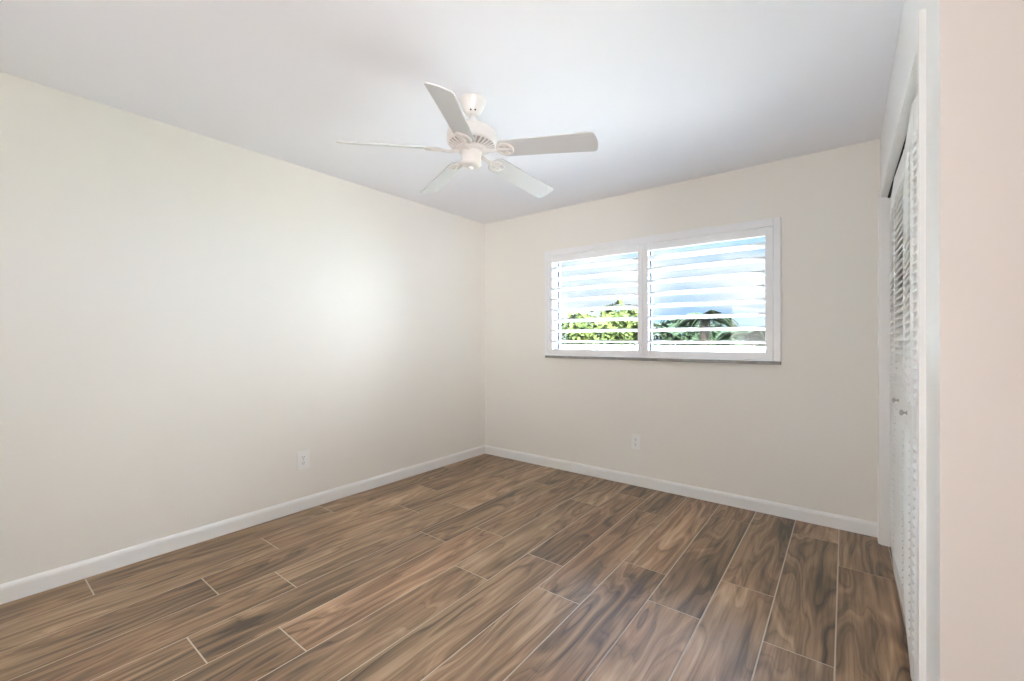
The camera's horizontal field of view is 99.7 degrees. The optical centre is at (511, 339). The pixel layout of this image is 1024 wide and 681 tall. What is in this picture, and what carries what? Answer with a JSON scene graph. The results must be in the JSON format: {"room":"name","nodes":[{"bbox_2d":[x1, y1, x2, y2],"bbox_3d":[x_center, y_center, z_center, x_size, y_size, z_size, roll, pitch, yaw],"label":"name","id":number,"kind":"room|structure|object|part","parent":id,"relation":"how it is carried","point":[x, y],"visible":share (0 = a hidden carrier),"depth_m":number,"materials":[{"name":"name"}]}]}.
{"room":"empty bedroom","nodes":[
{"label":"empty bedroom","id":0,"kind":"room"},
{"bbox_2d":[0,72,484,583],"bbox_3d":[-1.825,0.042,2.904,0.362,2.540,4.968,0,0,38],"label":"wall","id":1,"kind":"structure","parent":0,"point":[185,315],"depth_m":2.57,"materials":[{"name":"white paint"}]},
{"bbox_2d":[0,445,484,604],"bbox_3d":[-1.693,1.168,2.801,0.013,0.088,4.568,0,0,38],"label":"baseboard","id":2,"kind":"structure","parent":1,"relation":"attached to","point":[10,591],"depth_m":2.56,"materials":[{"name":"white paint"}]},
{"bbox_2d":[297,450,308,470],"bbox_3d":[-1.485,0.859,3.071,0.008,0.132,0.088,0,0,38],"label":"electrical outlet","id":3,"kind":"object","parent":1,"relation":"attached to","point":[302,456],"visible":1,"depth_m":3.06,"materials":[{"name":"white plastic"}]},
{"bbox_2d":[0,0,903,223],"bbox_3d":[0.233,-1.328,1.284,5.600,0.200,5.018,0,0,38],"label":"ceiling","id":4,"kind":"structure","parent":0,"point":[669,91],"depth_m":2.03,"materials":[{"name":"white paint"}]},
{"bbox_2d":[336,82,597,197],"bbox_3d":[-0.175,-1.050,2.243,1.250,0.356,1.219,0,0,38],"label":"ceiling fan","id":5,"kind":"object","parent":4,"relation":"hanging from","point":[472,139],"visible":1,"depth_m":2.13,"materials":[{"name":"white metal"}]},
{"bbox_3d":[-0.599,-0.956,2.127,0.504,0.057,0.114,0,0,-12],"label":"blade","id":6,"kind":"part","parent":5,"relation":"part of","materials":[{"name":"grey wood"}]},
{"bbox_3d":[-0.415,-0.952,2.561,0.116,0.056,0.504,0,0,-30],"label":"blade","id":7,"kind":"part","parent":5,"relation":"part of","materials":[{"name":"grey wood"}]},
{"bbox_3d":[-0.246,-0.939,1.818,0.115,0.071,0.503,2,0,5],"label":"blade","id":8,"kind":"part","parent":5,"relation":"part of","materials":[{"name":"grey wood"}]},
{"bbox_3d":[0.056,-0.933,2.518,0.115,0.071,0.503,3,1,41],"label":"blade","id":9,"kind":"part","parent":5,"relation":"part of","materials":[{"name":"grey wood"}]},
{"bbox_3d":[0.159,-0.925,2.058,0.503,0.071,0.115,2,0,23],"label":"blade","id":10,"kind":"part","parent":5,"relation":"part of","materials":[{"name":"grey wood"}]},
{"bbox_2d":[0,454,911,680],"bbox_3d":[0.233,1.272,1.284,5.500,0.120,4.918,0,0,38],"label":"floor","id":11,"kind":"structure","parent":0,"point":[484,567],"depth_m":2.00,"materials":[{"name":"brown tile"}]},
{"bbox_2d":[485,139,879,521],"bbox_3d":[1.681,0.042,3.203,5.150,2.540,0.190,0,0,38],"label":"wall","id":12,"kind":"structure","parent":0,"point":[801,431],"depth_m":3.15,"materials":[{"name":"white paint"}]},
{"bbox_2d":[632,434,639,449],"bbox_3d":[1.027,0.851,3.583,0.072,0.124,0.008,0,0,38],"label":"electrical outlet","id":13,"kind":"object","parent":12,"relation":"attached to","point":[635,438],"visible":1,"depth_m":3.58,"materials":[{"name":"white plastic"}]},
{"bbox_2d":[545,251,780,364],"bbox_3d":[1.134,-0.321,3.605,1.916,0.990,0.203,0,0,38],"label":"window","id":14,"kind":"structure","parent":12,"relation":"in","point":[558,273],"depth_m":3.63,"materials":[{"name":"white paint"}]},
{"bbox_3d":[0.795,-0.331,3.941,0.844,0.900,0.004,0,0,38],"label":"pane","id":15,"kind":"part","parent":14,"relation":"part of","materials":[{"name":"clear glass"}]},
{"bbox_2d":[545,217,780,361],"bbox_3d":[1.082,-0.342,3.542,1.921,0.990,0.113,0,0,38],"label":"plantation shutters","id":16,"kind":"object","parent":14,"relation":"attached to","point":[770,228],"visible":1,"depth_m":3.38,"materials":[{"name":"white paint"}]},
{"bbox_3d":[0.716,-0.321,3.824,0.914,0.918,0.028,0,0,38],"label":"panel","id":17,"kind":"part","parent":16,"relation":"part of","materials":[{"name":"white paint"}]},
{"bbox_3d":[1.443,-0.321,3.263,0.916,0.918,0.028,0,0,38],"label":"panel","id":18,"kind":"part","parent":16,"relation":"part of","materials":[{"name":"white paint"}]},
{"bbox_3d":[1.114,0.163,3.579,1.916,0.022,0.138,0,0,38],"label":"sill","id":19,"kind":"part","parent":14,"relation":"part of","materials":[{"name":"white wood"}]},
{"bbox_2d":[485,445,877,537],"bbox_3d":[0.978,1.168,3.617,3.210,0.088,0.013,0,0,38],"label":"baseboard","id":20,"kind":"structure","parent":12,"relation":"attached to","point":[865,527],"depth_m":3.23,"materials":[{"name":"white paint"}]},
{"bbox_2d":[880,0,939,680],"bbox_3d":[1.661,0.042,1.785,0.110,2.540,2.123,0,0,38],"label":"wall","id":21,"kind":"structure","parent":0,"point":[907,33],"depth_m":1.08,"materials":[{"name":"white paint"}]},
{"bbox_2d":[889,150,903,613],"bbox_3d":[1.947,0.184,2.183,0.059,2.011,0.846,0,0,38],"label":"bifold closet door","id":22,"kind":"structure","parent":21,"relation":"in","point":[896,227],"depth_m":2.07,"materials":[{"name":"white paint"}]},
{"bbox_3d":[2.084,0.184,2.348,0.036,2.011,0.417,0,0,39],"label":"door panel","id":23,"kind":"part","parent":22,"relation":"part of","materials":[{"name":"white paint"}]},
{"bbox_3d":[1.822,0.184,2.015,0.039,2.011,0.426,0,0,38],"label":"door panel","id":24,"kind":"part","parent":22,"relation":"part of","materials":[{"name":"white paint"}]},
{"bbox_2d":[888,134,906,197],"bbox_3d":[1.688,-0.832,1.844,0.024,0.010,1.709,0,0,38],"label":"trim","id":25,"kind":"structure","parent":21,"relation":"attached to","point":[891,187],"depth_m":2.07,"materials":[{"name":"grey"}]},
{"bbox_2d":[878,8,925,680],"bbox_3d":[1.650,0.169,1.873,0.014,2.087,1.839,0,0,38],"label":"trim","id":26,"kind":"structure","parent":21,"relation":"attached to","point":[919,50],"depth_m":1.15,"materials":[{"name":"white paint"}]},
{"bbox_2d":[899,95,916,680],"bbox_3d":[1.422,0.184,1.509,0.064,2.011,0.845,0,0,37],"label":"bifold closet door","id":27,"kind":"structure","parent":21,"relation":"in","point":[910,149],"depth_m":1.51,"materials":[{"name":"white paint"}]},
{"bbox_3d":[1.533,0.287,1.691,0.024,0.024,0.024,0,0,38],"label":"knob","id":28,"kind":"part","parent":27,"relation":"part of","materials":[{"name":"silver metal"}]},
{"bbox_3d":[1.550,0.184,1.674,0.036,2.011,0.426,0,0,40],"label":"door panel","id":29,"kind":"part","parent":27,"relation":"part of","materials":[{"name":"white paint"}]},
{"bbox_3d":[1.296,0.184,1.336,0.036,2.011,0.417,0,0,34],"label":"door panel","id":30,"kind":"part","parent":27,"relation":"part of","materials":[{"name":"white paint"}]},
{"bbox_2d":[940,0,1023,680],"bbox_3d":[1.736,0.042,0.457,1.850,2.540,0.111,0,0,38],"label":"wall","id":31,"kind":"structure","parent":0,"point":[982,41],"depth_m":0.94,"materials":[{"name":"white paint"}]},
{"label":"outside","id":32,"kind":"structure","parent":0,"visible":0},
{"bbox_3d":[22.996,4.312,29.811,80.000,0.200,64.700,0,0,38],"label":"ground","id":33,"kind":"structure","parent":32,"visible":0},
{"bbox_2d":[561,314,593,344],"bbox_3d":[1.792,1.723,14.631,2.911,5.090,2.566,0,0,38],"label":"leafy tree","id":34,"kind":"object","parent":33,"relation":"on","point":[562,323],"visible":0.02,"depth_m":13.71,"materials":[{"name":"green plant"}]},
{"bbox_2d":[561,299,654,345],"bbox_3d":[2.390,1.596,11.096,2.415,5.343,2.165,0,0,38],"label":"leafy tree","id":35,"kind":"object","parent":33,"relation":"on","point":[621,324],"visible":0.38,"depth_m":10.70,"materials":[{"name":"green plant"}]},
{"bbox_2d":[637,319,743,346],"bbox_3d":[5.810,1.697,14.581,4.285,5.143,2.596,0,0,38],"label":"leafy tree","id":36,"kind":"object","parent":33,"relation":"on","point":[658,335],"visible":0.12,"depth_m":14.06,"materials":[{"name":"green plant"}]},
{"bbox_2d":[674,310,738,345],"bbox_3d":[4.912,1.773,10.829,1.564,4.993,1.458,0,0,9],"label":"palm tree","id":37,"kind":"object","parent":33,"relation":"on","point":[728,321],"visible":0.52,"depth_m":10.69,"materials":[{"name":"green plant"}]},
{"bbox_2d":[715,326,764,346],"bbox_3d":[4.436,2.010,7.932,1.390,4.520,1.458,0,0,38],"label":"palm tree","id":38,"kind":"object","parent":33,"relation":"on","point":[728,334],"visible":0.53,"depth_m":7.86,"materials":[{"name":"green plant"}]},
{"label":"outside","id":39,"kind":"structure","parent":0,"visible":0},
{"bbox_3d":[1.533,1.347,4.443,15.000,0.230,1.592,0,0,38],"label":"walkway","id":40,"kind":"object","parent":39,"visible":0},
{"bbox_2d":[561,345,764,351],"bbox_3d":[1.943,0.654,4.974,15.000,1.155,0.230,0,0,38],"label":"parapet","id":41,"kind":"object","parent":40,"relation":"on","point":[589,347],"visible":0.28,"depth_m":4.90,"materials":[{"name":"white"}]}
]}

